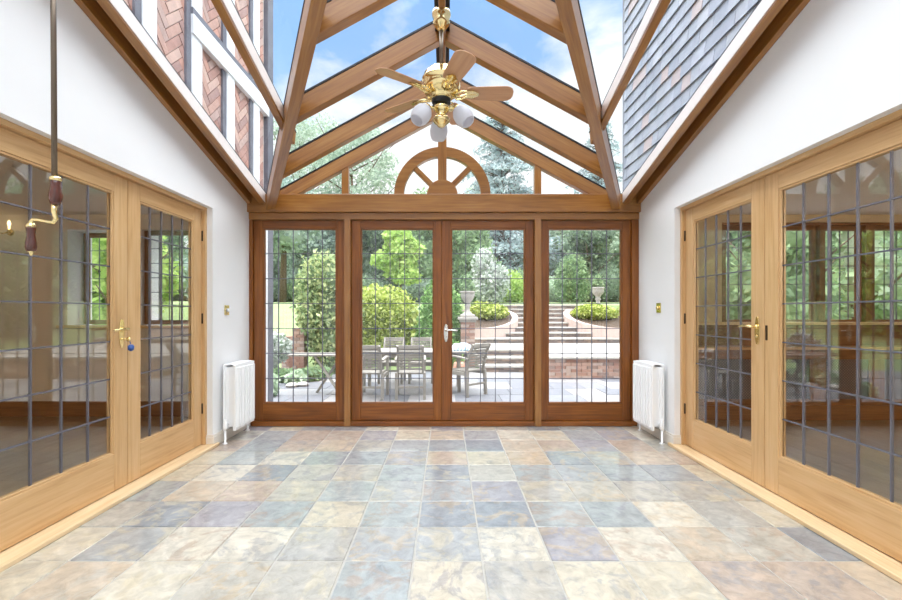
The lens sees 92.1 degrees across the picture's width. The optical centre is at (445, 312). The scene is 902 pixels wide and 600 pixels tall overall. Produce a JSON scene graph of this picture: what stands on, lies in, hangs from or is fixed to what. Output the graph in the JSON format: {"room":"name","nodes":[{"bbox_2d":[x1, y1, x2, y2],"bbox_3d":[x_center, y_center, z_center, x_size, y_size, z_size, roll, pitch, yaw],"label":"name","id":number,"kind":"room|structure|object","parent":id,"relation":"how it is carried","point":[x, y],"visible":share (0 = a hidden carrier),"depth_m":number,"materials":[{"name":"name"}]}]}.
{"room":"sunroom","nodes":[
{"label":"sunroom","id":0,"kind":"room"},
{"bbox_2d":[0,156,166,214],"bbox_3d":[-4.120,-1.095,1.860,4.160,0.100,6.120,0,0,0],"label":"ceiling","id":1,"kind":"structure","parent":0,"point":[13,174],"depth_m":3.84,"materials":[{"name":"white paint"}]},
{"bbox_2d":[0,215,187,400],"bbox_3d":[-4.120,0.025,4.780,4.160,2.340,0.320,0,0,0],"label":"wall","id":2,"kind":"structure","parent":0,"point":[13,267],"depth_m":4.62,"materials":[{"name":"white paint"}]},
{"bbox_2d":[0,401,187,415],"bbox_3d":[-4.100,1.015,4.610,4.000,0.160,0.020,0,0,0],"label":"baseboard","id":3,"kind":"structure","parent":2,"relation":"attached to","point":[7,408],"depth_m":4.60,"materials":[{"name":"wood"}]},
{"bbox_2d":[83,233,106,323],"bbox_3d":[-3.735,-0.380,4.845,0.570,1.010,0.050,0,0,0],"label":"window","id":4,"kind":"structure","parent":2,"relation":"in","point":[91,235],"depth_m":4.82,"materials":[{"name":"clear glass"}]},
{"bbox_2d":[56,325,187,327],"bbox_3d":[-3.330,0.145,4.695,1.540,0.030,0.250,0,0,0],"label":"trim","id":5,"kind":"structure","parent":2,"relation":"attached to","point":[57,326],"depth_m":4.57,"materials":[{"name":"brown wood"}]},
{"bbox_2d":[144,231,187,324],"bbox_3d":[-2.930,-0.380,4.695,0.620,1.010,0.050,0,0,0],"label":"window","id":6,"kind":"structure","parent":2,"relation":"in","point":[153,233],"depth_m":4.67,"materials":[{"name":"clear glass"}]},
{"bbox_2d":[0,0,248,434],"bbox_3d":[-1.975,-0.793,1.570,0.130,3.777,5.540,0,0,0],"label":"wall","id":7,"kind":"structure","parent":0,"point":[106,113],"depth_m":2.58,"materials":[{"name":"white paint"}]},
{"bbox_2d":[0,127,133,551],"bbox_3d":[-1.972,0.117,2.176,0.108,1.895,1.064,0,0,0],"label":"door","id":8,"kind":"structure","parent":7,"relation":"in","point":[25,511],"depth_m":2.41,"materials":[{"name":"brown wood"}]},
{"bbox_2d":[0,117,206,444],"bbox_3d":[-1.998,0.104,2.590,0.085,1.929,1.940,0,0,0],"label":"door frame","id":9,"kind":"structure","parent":7,"relation":"attached to","point":[6,124],"depth_m":3.40,"materials":[{"name":"brown wood"}]},
{"bbox_2d":[127,180,202,483],"bbox_3d":[-1.998,0.117,3.124,0.055,1.895,0.824,0,0,0],"label":"door","id":10,"kind":"structure","parent":7,"relation":"in","point":[146,454],"depth_m":3.03,"materials":[{"name":"brown wood"}]},
{"bbox_2d":[74,0,265,203],"bbox_3d":[-1.821,-1.867,1.501,0.174,1.640,5.400,0,0,0],"label":"roof beam","id":11,"kind":"structure","parent":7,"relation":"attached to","point":[114,19],"depth_m":2.81,"materials":[{"name":"brown wood"}]},
{"bbox_2d":[206,423,249,443],"bbox_3d":[-1.926,1.046,1.505,0.068,0.098,5.410,0,0,0],"label":"baseboard","id":12,"kind":"structure","parent":7,"relation":"attached to","point":[219,436],"depth_m":3.67,"materials":[{"name":"paint"}]},
{"bbox_2d":[223,360,254,444],"bbox_3d":[-1.835,0.763,3.846,0.151,0.663,0.451,0,0,0],"label":"radiator","id":13,"kind":"object","parent":7,"relation":"attached to","point":[238,376],"visible":1,"depth_m":3.71,"materials":[{"name":"metal"}]},
{"bbox_2d":[223,360,252,364],"bbox_3d":[-1.833,0.438,3.848,0.115,0.011,0.305,0,0,0],"label":"grille","id":14,"kind":"object","parent":13,"relation":"attached to","point":[241,362],"depth_m":3.85,"materials":[{"name":"metal"}]},
{"bbox_2d":[254,220,343,419],"bbox_3d":[-1.429,0.072,4.265,0.890,1.951,0.050,0,0,0],"label":"window","id":15,"kind":"structure","parent":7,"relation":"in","point":[264,410],"depth_m":4.24,"materials":[{"name":"red wood"}]},
{"bbox_2d":[124,0,272,401],"bbox_3d":[-4.095,-1.330,1.914,4.210,5.650,6.227,0,0,0],"label":"wall","id":16,"kind":"structure","parent":0,"point":[193,37],"depth_m":3.99,"materials":[{"name":"paint"}]},
{"bbox_2d":[162,301,618,369],"bbox_3d":[0.000,0.020,37.450,80.000,3.050,65.100,0,0,0],"label":"lawn","id":17,"kind":"structure","parent":0,"point":[285,313],"depth_m":15.41,"materials":[{"name":"green plant"}]},
{"bbox_2d":[92,236,184,324],"bbox_3d":[-9.653,-0.873,13.042,2.713,3.987,2.880,0,0,-4],"label":"tree","id":18,"kind":"object","parent":17,"relation":"on","point":[95,241],"visible":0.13,"depth_m":12.39,"materials":[{"name":"green plant"}]},
{"bbox_2d":[92,236,185,289],"bbox_3d":[-11.955,-2.853,16.343,4.466,5.469,4.916,0,0,-42],"label":"tree","id":19,"kind":"object","parent":17,"relation":"on","point":[175,238],"visible":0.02,"depth_m":17.28,"materials":[{"name":"green plant"}]},
{"bbox_2d":[175,237,187,297],"bbox_3d":[-17.608,-4.979,33.857,5.632,9.179,6.400,0,0,-6],"label":"tree","id":20,"kind":"object","parent":17,"relation":"on","point":[185,260],"visible":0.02,"depth_m":31.69,"materials":[{"name":"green plant"}]},
{"bbox_2d":[173,251,291,300],"bbox_3d":[-0.350,-2.688,40.119,96.177,8.206,5.969,0,0,0],"label":"hedge","id":21,"kind":"object","parent":17,"relation":"on","point":[275,262],"visible":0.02,"depth_m":39.43,"materials":[{"name":"green plant"}]},
{"bbox_2d":[287,277,303,301],"bbox_3d":[-8.296,-1.374,27.025,4.020,2.225,2.921,0,0,-17],"label":"bush","id":22,"kind":"object","parent":17,"relation":"on","point":[290,292],"visible":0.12,"depth_m":26.27,"materials":[{"name":"green plant"}]},
{"bbox_2d":[273,175,329,301],"bbox_3d":[-9.514,-4.171,24.888,5.577,7.223,4.778,0,0,22],"label":"pine tree","id":23,"kind":"object","parent":17,"relation":"on","point":[285,236],"visible":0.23,"depth_m":24.49,"materials":[{"name":"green plant"}]},
{"bbox_2d":[273,117,335,192],"bbox_3d":[-11.372,-8.493,33.783,5.516,15.292,5.544,0,0,11],"label":"tree","id":24,"kind":"object","parent":17,"relation":"on","point":[306,131],"visible":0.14,"depth_m":33.94,"materials":[{"name":"green plant"}]},
{"bbox_2d":[275,186,362,283],"bbox_3d":[-8.914,-4.746,30.655,6.860,8.211,6.637,0,0,-3],"label":"tree","id":25,"kind":"object","parent":17,"relation":"on","point":[329,236],"visible":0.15,"depth_m":29.00,"materials":[{"name":"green plant"}]},
{"bbox_2d":[289,248,364,373],"bbox_3d":[-2.715,-0.036,10.194,1.730,3.061,1.482,0,0,6],"label":"tree","id":26,"kind":"object","parent":17,"relation":"on","point":[314,267],"visible":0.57,"depth_m":9.79,"materials":[{"name":"green plant"}]},
{"bbox_2d":[291,112,399,193],"bbox_3d":[-6.609,-7.139,29.975,7.210,12.772,6.740,0,0,-40],"label":"tree","id":27,"kind":"object","parent":17,"relation":"on","point":[373,174],"visible":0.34,"depth_m":29.33,"materials":[{"name":"green plant"}]},
{"bbox_2d":[362,273,383,294],"bbox_3d":[-5.634,-1.449,25.986,4.255,2.336,2.932,0,0,3],"label":"bush","id":28,"kind":"object","parent":17,"relation":"on","point":[366,282],"visible":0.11,"depth_m":25.53,"materials":[{"name":"green plant"}]},
{"bbox_2d":[362,230,394,290],"bbox_3d":[-6.369,-4.032,32.788,5.304,6.932,4.966,0,0,-16],"label":"tree","id":29,"kind":"object","parent":17,"relation":"on","point":[368,236],"visible":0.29,"depth_m":31.67,"materials":[{"name":"green plant"}]},
{"bbox_2d":[362,283,418,359],"bbox_3d":[-1.805,0.331,11.614,2.561,2.284,2.373,0,0,-31],"label":"bush","id":30,"kind":"object","parent":17,"relation":"on","point":[387,315],"visible":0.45,"depth_m":10.96,"materials":[{"name":"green plant"}]},
{"bbox_2d":[370,230,426,291],"bbox_3d":[-2.242,-2.228,20.926,2.447,3.647,2.653,0,0,37],"label":"maple","id":31,"kind":"object","parent":17,"relation":"on","point":[393,264],"visible":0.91,"depth_m":20.34,"materials":[{"name":"green plant"}]},
{"bbox_2d":[395,277,430,302],"bbox_3d":[-0.996,-1.138,24.950,4.110,1.904,2.879,0,0,6],"label":"bush","id":32,"kind":"object","parent":17,"relation":"on","point":[413,289],"visible":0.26,"depth_m":24.26,"materials":[{"name":"green plant"}]},
{"bbox_2d":[408,186,458,280],"bbox_3d":[-0.651,-4.993,33.060,6.340,8.749,6.299,0,0,-20],"label":"tree","id":33,"kind":"object","parent":17,"relation":"on","point":[426,236],"visible":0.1,"depth_m":31.27,"materials":[{"name":"green plant"}]},
{"bbox_2d":[412,279,463,359],"bbox_3d":[-0.131,0.173,11.177,1.503,2.615,1.406,0,0,19],"label":"bush","id":34,"kind":"object","parent":17,"relation":"on","point":[426,312],"visible":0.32,"depth_m":10.95,"materials":[{"name":"green plant"}]},
{"bbox_2d":[432,230,501,302],"bbox_3d":[1.027,-2.603,21.983,3.296,4.790,3.699,0,0,-21],"label":"tree","id":35,"kind":"object","parent":17,"relation":"on","point":[458,236],"visible":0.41,"depth_m":21.21,"materials":[{"name":"green plant"}]},
{"bbox_2d":[459,310,517,340],"bbox_3d":[1.050,0.435,15.000,2.840,1.120,2.840,0,0,0],"label":"bed","id":36,"kind":"object","parent":17,"relation":"on","point":[511,321],"visible":0.21,"depth_m":14.07,"materials":[{"name":"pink stone"}]},
{"bbox_2d":[470,300,509,319],"bbox_3d":[1.445,-0.050,14.987,1.462,0.793,1.352,0,0,-35],"label":"mound","id":37,"kind":"object","parent":36,"relation":"on","point":[487,310],"visible":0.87,"depth_m":14.66,"materials":[{"name":"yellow plant"}]},
{"bbox_2d":[470,247,511,302],"bbox_3d":[1.923,-1.560,18.996,1.719,2.647,1.648,0,0,32],"label":"shrub","id":38,"kind":"object","parent":17,"relation":"on","point":[487,260],"visible":0.87,"depth_m":18.64,"materials":[{"name":"plant"}]},
{"bbox_2d":[500,269,522,302],"bbox_3d":[3.487,-1.327,24.003,2.448,2.320,1.709,0,0,0],"label":"bush","id":39,"kind":"object","parent":17,"relation":"on","point":[515,295],"visible":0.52,"depth_m":23.56,"materials":[{"name":"green plant"}]},
{"bbox_2d":[459,100,566,276],"bbox_3d":[3.751,-7.905,30.497,10.097,14.300,11.136,0,0,-17],"label":"cedar","id":40,"kind":"object","parent":17,"relation":"on","point":[501,166],"visible":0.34,"depth_m":28.77,"materials":[{"name":"green plant"}]},
{"bbox_2d":[549,276,561,301],"bbox_3d":[6.096,-1.319,26.019,2.802,2.015,1.995,0,0,-11],"label":"bush","id":41,"kind":"object","parent":17,"relation":"on","point":[552,298],"visible":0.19,"depth_m":25.43,"materials":[{"name":"green plant"}]},
{"bbox_2d":[549,193,574,276],"bbox_3d":[8.338,-4.521,30.790,4.894,7.646,6.177,0,0,0],"label":"tree","id":42,"kind":"object","parent":17,"relation":"on","point":[566,248],"visible":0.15,"depth_m":29.43,"materials":[{"name":"green plant"}]},
{"bbox_2d":[553,251,590,302],"bbox_3d":[6.936,-1.757,23.986,2.189,3.372,1.500,0,0,0],"label":"bush","id":43,"kind":"object","parent":17,"relation":"on","point":[569,269],"visible":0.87,"depth_m":23.68,"materials":[{"name":"green plant"}]},
{"bbox_2d":[554,230,618,301],"bbox_3d":[8.807,-3.204,27.177,3.583,5.630,3.989,0,0,36],"label":"tree","id":44,"kind":"object","parent":17,"relation":"on","point":[583,236],"visible":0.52,"depth_m":26.29,"materials":[{"name":"green plant"}]},
{"bbox_2d":[563,310,618,337],"bbox_3d":[5.600,0.435,15.000,3.000,1.120,3.000,0,0,0],"label":"bed","id":45,"kind":"object","parent":17,"relation":"on","point":[581,323],"visible":0.22,"depth_m":14.16,"materials":[{"name":"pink stone"}]},
{"bbox_2d":[569,302,618,319],"bbox_3d":[5.118,-0.040,15.022,1.723,0.718,1.384,0,0,12],"label":"mound","id":46,"kind":"object","parent":45,"relation":"on","point":[598,310],"visible":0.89,"depth_m":14.64,"materials":[{"name":"yellow plant"}]},
{"bbox_2d":[592,274,604,302],"bbox_3d":[5.789,-0.856,16.602,0.513,1.341,0.500,0,0,-20],"label":"stone urn","id":47,"kind":"object","parent":45,"relation":"on","point":[598,287],"visible":0.88,"depth_m":16.48,"materials":[{"name":"stone"}]},
{"bbox_2d":[565,120,622,193],"bbox_3d":[11.959,-8.648,34.131,8.850,15.600,7.400,0,0,0],"label":"cedar","id":48,"kind":"object","parent":17,"relation":"on","point":[591,176],"visible":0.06,"depth_m":33.54,"materials":[{"name":"green plant"}]},
{"bbox_2d":[586,265,618,301],"bbox_3d":[9.519,-1.468,24.947,3.041,2.686,2.142,0,0,-6],"label":"bush","id":49,"kind":"object","parent":17,"relation":"on","point":[612,284],"visible":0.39,"depth_m":24.47,"materials":[{"name":"green plant"}]},
{"bbox_2d":[602,230,618,271],"bbox_3d":[12.514,-4.473,30.785,5.756,8.201,5.651,0,0,41],"label":"tree","id":50,"kind":"object","parent":17,"relation":"on","point":[614,248],"visible":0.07,"depth_m":29.19,"materials":[{"name":"green plant"}]},
{"bbox_2d":[726,231,853,318],"bbox_3d":[9.440,-1.504,12.488,3.667,5.210,4.715,0,0,15],"label":"tree","id":51,"kind":"object","parent":17,"relation":"on","point":[790,235],"visible":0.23,"depth_m":11.50,"materials":[{"name":"green plant"}]},
{"bbox_2d":[826,231,901,318],"bbox_3d":[12.830,-1.802,13.599,4.556,5.334,3.982,0,0,0],"label":"tree","id":52,"kind":"object","parent":17,"relation":"on","point":[878,234],"visible":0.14,"depth_m":12.72,"materials":[{"name":"green plant"}]},
{"bbox_2d":[273,371,618,401],"bbox_3d":[1.372,1.494,7.500,16.743,0.202,6.200,0,0,0],"label":"patio","id":53,"kind":"structure","parent":0,"point":[507,390],"depth_m":7.74,"materials":[{"name":"stone"}]},
{"bbox_2d":[273,330,292,368],"bbox_3d":[-3.716,0.907,9.209,0.967,1.131,0.751,0,0,0],"label":"flowering shrub","id":54,"kind":"object","parent":53,"relation":"on","point":[285,346],"visible":0.3,"depth_m":9.11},
{"bbox_2d":[284,368,308,383],"bbox_3d":[-2.971,1.297,8.601,0.500,0.395,0.436,0,0,0],"label":"plant","id":55,"kind":"object","parent":53,"relation":"on","point":[298,373],"visible":0.56,"depth_m":8.51,"materials":[{"name":"green plant"}]},
{"bbox_2d":[292,329,306,369],"bbox_3d":[-3.356,0.869,10.000,0.260,1.052,0.260,0,0,0],"label":"brick pier","id":56,"kind":"object","parent":53,"relation":"on","point":[299,340],"visible":0.65,"depth_m":9.87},
{"bbox_2d":[287,352,334,392],"bbox_3d":[-2.059,1.054,7.565,1.262,0.698,0.430,0,0,0],"label":"trestle table","id":57,"kind":"object","parent":53,"relation":"on","point":[327,374],"visible":0.31,"depth_m":7.39,"materials":[{"name":"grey wood"}]},
{"bbox_2d":[362,345,389,399],"bbox_3d":[-1.234,0.951,7.166,0.505,0.892,0.669,0,0,3],"label":"garden chair","id":58,"kind":"object","parent":53,"relation":"on","point":[365,348],"visible":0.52,"depth_m":6.97,"materials":[{"name":"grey wood"}]},
{"bbox_2d":[377,337,405,383],"bbox_3d":[-1.085,0.951,8.784,0.505,0.892,0.669,0,0,2],"label":"garden chair","id":59,"kind":"object","parent":53,"relation":"on","point":[387,340],"visible":0.37,"depth_m":8.96,"materials":[{"name":"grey wood"}]},
{"bbox_2d":[395,345,425,399],"bbox_3d":[-0.582,0.951,7.186,0.505,0.892,0.669,0,0,-3],"label":"garden chair","id":60,"kind":"object","parent":53,"relation":"on","point":[399,348],"visible":0.94,"depth_m":6.98,"materials":[{"name":"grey wood"}]},
{"bbox_2d":[363,348,466,391],"bbox_3d":[-0.620,1.035,7.961,1.960,0.720,0.822,0,0,0],"label":"patio table","id":61,"kind":"object","parent":53,"relation":"on","point":[383,350],"visible":0.27,"depth_m":7.65,"materials":[{"name":"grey wood"}]},
{"bbox_2d":[408,337,432,383],"bbox_3d":[-0.507,0.951,8.834,0.505,0.892,0.669,0,0,-2],"label":"garden chair","id":62,"kind":"object","parent":53,"relation":"on","point":[426,341],"visible":0.44,"depth_m":9.05,"materials":[{"name":"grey wood"}]},
{"bbox_2d":[458,274,477,365],"bbox_3d":[0.529,0.214,10.700,0.480,2.362,0.480,0,0,0],"label":"stone urn","id":63,"kind":"object","parent":53,"relation":"on","point":[471,319],"visible":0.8,"depth_m":10.53,"materials":[{"name":"stone"}]},
{"bbox_2d":[452,343,490,397],"bbox_3d":[0.385,0.951,7.475,0.505,0.892,0.669,0,0,-42],"label":"garden chair","id":64,"kind":"object","parent":53,"relation":"on","point":[456,371],"visible":0.73,"depth_m":7.33,"materials":[{"name":"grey wood"}]},
{"bbox_2d":[475,305,618,371],"bbox_3d":[3.850,0.540,13.345,6.300,1.704,7.690,0,0,0],"label":"steps","id":65,"kind":"structure","parent":53,"relation":"on","point":[511,343],"depth_m":13.34,"materials":[{"name":"stone"}]},
{"bbox_2d":[549,355,618,377],"bbox_3d":[4.580,1.159,9.325,4.840,0.468,0.350,0,0,0],"label":"wall","id":66,"kind":"structure","parent":53,"relation":"on","point":[555,361],"depth_m":9.20,"materials":[{"name":"brick"}]},
{"bbox_2d":[0,416,901,599],"bbox_3d":[0.000,1.154,1.710,12.400,0.121,5.820,0,0,0],"label":"floor","id":67,"kind":"structure","parent":0,"point":[269,512],"depth_m":2.28,"materials":[{"name":"grey tile"}]},
{"bbox_2d":[0,442,218,572],"bbox_3d":[-1.962,1.083,2.598,0.175,0.025,2.015,0,0,0],"label":"threshold","id":68,"kind":"object","parent":67,"relation":"on","point":[19,551],"visible":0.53,"depth_m":2.35,"materials":[{"name":"brown wood"}]},
{"bbox_2d":[633,360,664,444],"bbox_3d":[1.794,0.763,3.846,0.151,0.663,0.451,0,0,0],"label":"radiator","id":69,"kind":"object","parent":67,"relation":"on","point":[648,376],"visible":1,"depth_m":3.69,"materials":[{"name":"metal"}]},
{"bbox_2d":[668,442,901,583],"bbox_3d":[1.923,1.083,2.598,0.175,0.025,2.015,0,0,0],"label":"threshold","id":70,"kind":"object","parent":67,"relation":"on","point":[884,563],"visible":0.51,"depth_m":2.27,"materials":[{"name":"brown wood"}]},
{"bbox_2d":[699,325,901,419],"bbox_3d":[4.250,0.610,4.508,3.860,0.970,0.215,0,0,0],"label":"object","id":71,"kind":"object","parent":67,"relation":"on","point":[874,365],"visible":0.49,"depth_m":4.47,"materials":[{"name":"brown wood"}]},
{"bbox_2d":[699,359,750,398],"bbox_3d":[2.850,0.680,4.475,0.705,0.415,0.006,0,0,0],"label":"lattice grille","id":72,"kind":"object","parent":71,"relation":"attached to","point":[702,360],"depth_m":4.47,"materials":[{"name":"metal"}]},
{"bbox_2d":[786,359,808,398],"bbox_3d":[3.555,0.680,4.475,0.355,0.415,0.006,0,0,0],"label":"lattice grille","id":73,"kind":"object","parent":71,"relation":"attached to","point":[793,360],"depth_m":4.47,"materials":[{"name":"metal"}]},
{"bbox_2d":[699,322,901,324],"bbox_3d":[4.265,0.110,4.600,3.830,0.030,0.160,0,0,0],"label":"trim","id":74,"kind":"structure","parent":71,"relation":"on","point":[700,323],"depth_m":4.52,"materials":[{"name":"brown wood"}]},
{"bbox_2d":[826,359,867,398],"bbox_3d":[4.120,0.680,4.475,0.445,0.415,0.006,0,0,0],"label":"lattice grille","id":75,"kind":"object","parent":71,"relation":"attached to","point":[834,360],"depth_m":4.47,"materials":[{"name":"metal"}]},
{"bbox_2d":[885,359,901,398],"bbox_3d":[4.750,0.680,4.475,0.505,0.415,0.006,0,0,0],"label":"lattice grille","id":76,"kind":"object","parent":71,"relation":"attached to","point":[888,360],"depth_m":4.47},
{"bbox_2d":[623,0,759,190],"bbox_3d":[4.088,-2.632,1.870,4.225,3.255,6.140,0,0,0],"label":"wall","id":77,"kind":"structure","parent":0,"point":[691,36],"depth_m":3.88,"materials":[{"name":"tile"}]},
{"bbox_2d":[639,0,901,434],"bbox_3d":[1.935,-0.793,1.570,0.130,3.777,5.540,0,0,0],"label":"wall","id":78,"kind":"structure","parent":0,"point":[835,71],"depth_m":2.48,"materials":[{"name":"white paint"}]},
{"bbox_2d":[352,220,440,419],"bbox_3d":[-0.483,0.072,4.265,0.876,1.951,0.050,0,0,0],"label":"door","id":79,"kind":"structure","parent":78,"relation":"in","point":[361,410],"depth_m":4.24,"materials":[{"name":"red wood"}]},
{"bbox_2d":[249,213,638,426],"bbox_3d":[-0.020,0.062,4.275,3.780,2.066,0.170,0,0,0],"label":"door frame","id":80,"kind":"structure","parent":78,"relation":"attached to","point":[347,217],"depth_m":4.21,"materials":[{"name":"red wood"}]},
{"bbox_2d":[247,194,640,212],"bbox_3d":[-0.020,-1.058,4.258,3.820,0.174,0.165,0,0,0],"label":"tie beam","id":81,"kind":"structure","parent":80,"relation":"on","point":[286,203],"depth_m":4.17,"materials":[{"name":"brown wood"}]},
{"bbox_2d":[266,0,326,209],"bbox_3d":[-0.902,-1.505,2.689,0.080,1.026,3.470,0,0,-28],"label":"rafter","id":82,"kind":"object","parent":81,"relation":"on","point":[312,13],"visible":1,"depth_m":2.75,"materials":[{"name":"brown wood"}]},
{"bbox_2d":[211,0,296,143],"bbox_3d":[-1.179,-1.988,1.079,0.055,1.399,4.556,0,0,0],"label":"rafter","id":83,"kind":"object","parent":82,"relation":"attached to","point":[227,11],"visible":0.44,"depth_m":2.59,"materials":[{"name":"brown wood"}]},
{"bbox_3d":[-1.472,-1.785,1.700,0.535,0.130,0.060,0,0,0],"label":"bar","id":84,"kind":"object","parent":83,"relation":"attached to","visible":0},
{"bbox_2d":[24,0,62,255],"bbox_3d":[-1.572,-0.989,1.700,0.137,1.531,0.045,0,0,0],"label":"pole","id":85,"kind":"object","parent":84,"relation":"hanging from","point":[55,195],"visible":1,"depth_m":1.69,"materials":[{"name":"brown metal"}]},
{"bbox_2d":[283,80,427,178],"bbox_3d":[-0.747,-1.609,3.745,1.404,0.923,0.081,0,0,0],"label":"rafter","id":86,"kind":"object","parent":82,"relation":"attached to","point":[376,116],"visible":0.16,"depth_m":3.71,"materials":[{"name":"brown wood"}]},
{"bbox_2d":[316,0,396,44],"bbox_3d":[-0.408,-1.794,2.450,0.727,0.554,0.081,0,0,0],"label":"rafter","id":87,"kind":"object","parent":82,"relation":"attached to","point":[339,15],"visible":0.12,"depth_m":2.41,"materials":[{"name":"brown wood"}]},
{"bbox_2d":[297,21,438,123],"bbox_3d":[-0.575,-1.704,3.085,1.059,0.735,0.081,0,0,0],"label":"rafter","id":88,"kind":"object","parent":82,"relation":"attached to","point":[423,40],"visible":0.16,"depth_m":3.05,"materials":[{"name":"brown wood"}]},
{"bbox_2d":[279,105,435,193],"bbox_3d":[-0.879,-1.530,4.250,1.668,1.052,0.081,0,0,0],"label":"rafter","id":89,"kind":"object","parent":81,"relation":"on","point":[355,156],"visible":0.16,"depth_m":4.21,"materials":[{"name":"brown wood"}]},
{"bbox_2d":[342,137,540,193],"bbox_3d":[-0.025,-1.563,4.250,3.366,0.917,0.068,0,0,0],"label":"window","id":90,"kind":"structure","parent":81,"relation":"on","point":[442,152],"depth_m":4.22,"materials":[{"name":"brown wood"}]},
{"bbox_2d":[458,116,606,193],"bbox_3d":[0.829,-1.530,4.250,1.668,1.052,0.081,0,0,0],"label":"rafter","id":91,"kind":"object","parent":81,"relation":"on","point":[479,128],"visible":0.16,"depth_m":4.21,"materials":[{"name":"brown wood"}]},
{"bbox_2d":[555,0,620,209],"bbox_3d":[0.852,-1.505,2.689,0.080,1.026,3.470,0,0,28],"label":"rafter","id":92,"kind":"object","parent":81,"relation":"on","point":[569,11],"visible":1,"depth_m":2.75,"materials":[{"name":"brown wood"}]},
{"bbox_2d":[445,20,587,123],"bbox_3d":[0.524,-1.704,3.085,1.059,0.735,0.081,0,0,0],"label":"rafter","id":93,"kind":"object","parent":92,"relation":"attached to","point":[490,56],"visible":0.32,"depth_m":3.05,"materials":[{"name":"brown wood"}]},
{"bbox_2d":[486,0,566,43],"bbox_3d":[0.358,-1.794,2.450,0.727,0.554,0.081,0,0,0],"label":"rafter","id":94,"kind":"object","parent":92,"relation":"attached to","point":[543,15],"visible":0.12,"depth_m":2.41,"materials":[{"name":"brown wood"}]},
{"bbox_2d":[456,79,602,178],"bbox_3d":[0.697,-1.609,3.745,1.404,0.923,0.081,0,0,0],"label":"rafter","id":95,"kind":"object","parent":92,"relation":"attached to","point":[502,112],"visible":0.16,"depth_m":3.71,"materials":[{"name":"brown wood"}]},
{"bbox_2d":[589,0,670,143],"bbox_3d":[1.129,-1.988,1.079,0.055,1.399,4.556,0,0,0],"label":"rafter","id":96,"kind":"object","parent":92,"relation":"attached to","point":[656,9],"visible":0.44,"depth_m":2.59,"materials":[{"name":"brown wood"}]},
{"bbox_2d":[441,220,533,419],"bbox_3d":[0.397,0.072,4.242,0.917,1.951,0.121,0,0,0],"label":"door","id":97,"kind":"structure","parent":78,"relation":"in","point":[450,410],"depth_m":4.24,"materials":[{"name":"red wood"}]},
{"bbox_2d":[541,220,630,419],"bbox_3d":[1.361,0.072,4.265,0.881,1.951,0.050,0,0,0],"label":"window","id":98,"kind":"structure","parent":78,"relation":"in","point":[621,410],"depth_m":4.24,"materials":[{"name":"red wood"}]},
{"bbox_2d":[637,423,680,443],"bbox_3d":[1.886,1.046,1.505,0.068,0.098,5.410,0,0,0],"label":"baseboard","id":99,"kind":"structure","parent":78,"relation":"attached to","point":[667,436],"depth_m":3.67,"materials":[{"name":"paint"}]},
{"bbox_2d":[622,0,809,203],"bbox_3d":[1.781,-1.867,1.501,0.174,1.640,5.400,0,0,0],"label":"roof beam","id":100,"kind":"structure","parent":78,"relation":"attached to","point":[769,19],"depth_m":2.81,"materials":[{"name":"brown wood"}]},
{"bbox_2d":[684,177,764,486],"bbox_3d":[1.935,0.117,3.097,0.103,1.895,0.878,0,0,0],"label":"door","id":101,"kind":"structure","parent":78,"relation":"in","point":[746,457],"depth_m":3.01,"materials":[{"name":"brown wood"}]},
{"bbox_2d":[680,109,901,444],"bbox_3d":[1.958,0.104,2.590,0.085,1.929,1.940,0,0,0],"label":"door frame","id":102,"kind":"structure","parent":78,"relation":"attached to","point":[897,115],"depth_m":3.14,"materials":[{"name":"brown wood"}]},
{"bbox_2d":[765,119,901,561],"bbox_3d":[1.958,0.117,2.148,0.055,1.895,1.008,0,0,0],"label":"door","id":103,"kind":"structure","parent":78,"relation":"in","point":[872,518],"depth_m":2.26,"materials":[{"name":"brown wood"}]},
{"bbox_2d":[699,215,901,321],"bbox_3d":[4.100,0.025,4.780,4.200,2.340,0.320,0,0,0],"label":"wall","id":104,"kind":"structure","parent":0,"point":[721,218],"depth_m":4.62,"materials":[{"name":"beige paint"}]},
{"bbox_2d":[724,226,815,321],"bbox_3d":[3.462,-0.407,4.685,1.011,1.051,0.050,0,0,0],"label":"window","id":105,"kind":"structure","parent":104,"relation":"in","point":[812,229],"depth_m":4.67,"materials":[{"name":"clear glass"}]},
{"bbox_2d":[722,223,901,321],"bbox_3d":[4.415,-0.415,4.680,2.970,1.100,0.120,0,0,0],"label":"trim","id":106,"kind":"structure","parent":104,"relation":"attached to","point":[867,228],"depth_m":4.62,"materials":[{"name":"wood"}]},
{"bbox_2d":[824,226,861,321],"bbox_3d":[4.240,-0.407,4.685,0.436,1.051,0.050,0,0,0],"label":"window","id":107,"kind":"structure","parent":104,"relation":"in","point":[833,228],"depth_m":4.68,"materials":[{"name":"clear glass"}]},
{"bbox_2d":[874,226,901,321],"bbox_3d":[4.850,-0.407,4.685,0.596,1.051,0.050,0,0,0],"label":"window","id":108,"kind":"structure","parent":104,"relation":"in","point":[876,228],"depth_m":4.68,"materials":[{"name":"clear glass"}]},
{"bbox_2d":[719,149,901,214],"bbox_3d":[4.100,-1.095,1.860,4.200,0.100,6.120,0,0,0],"label":"ceiling","id":109,"kind":"structure","parent":0,"point":[874,173],"depth_m":3.74,"materials":[{"name":"white paint"}]},
{"bbox_3d":[-0.020,-1.931,1.541,3.860,1.571,5.483,0,0,0],"label":"ceiling","id":110,"kind":"structure","parent":0,"visible":0},
{"bbox_2d":[434,0,449,63],"bbox_3d":[-0.025,-1.995,2.640,0.100,0.154,3.280,0,0,0],"label":"ridge beam","id":111,"kind":"structure","parent":110,"relation":"attached to","point":[441,3],"depth_m":3.05,"materials":[{"name":"brown wood"}]},
{"bbox_2d":[375,6,513,141],"bbox_3d":[0.004,-1.547,2.792,0.856,0.776,0.890,0,0,0],"label":"ceiling fan","id":112,"kind":"object","parent":111,"relation":"hanging from","point":[440,83],"visible":1,"depth_m":2.73,"materials":[{"name":"gold metal"}]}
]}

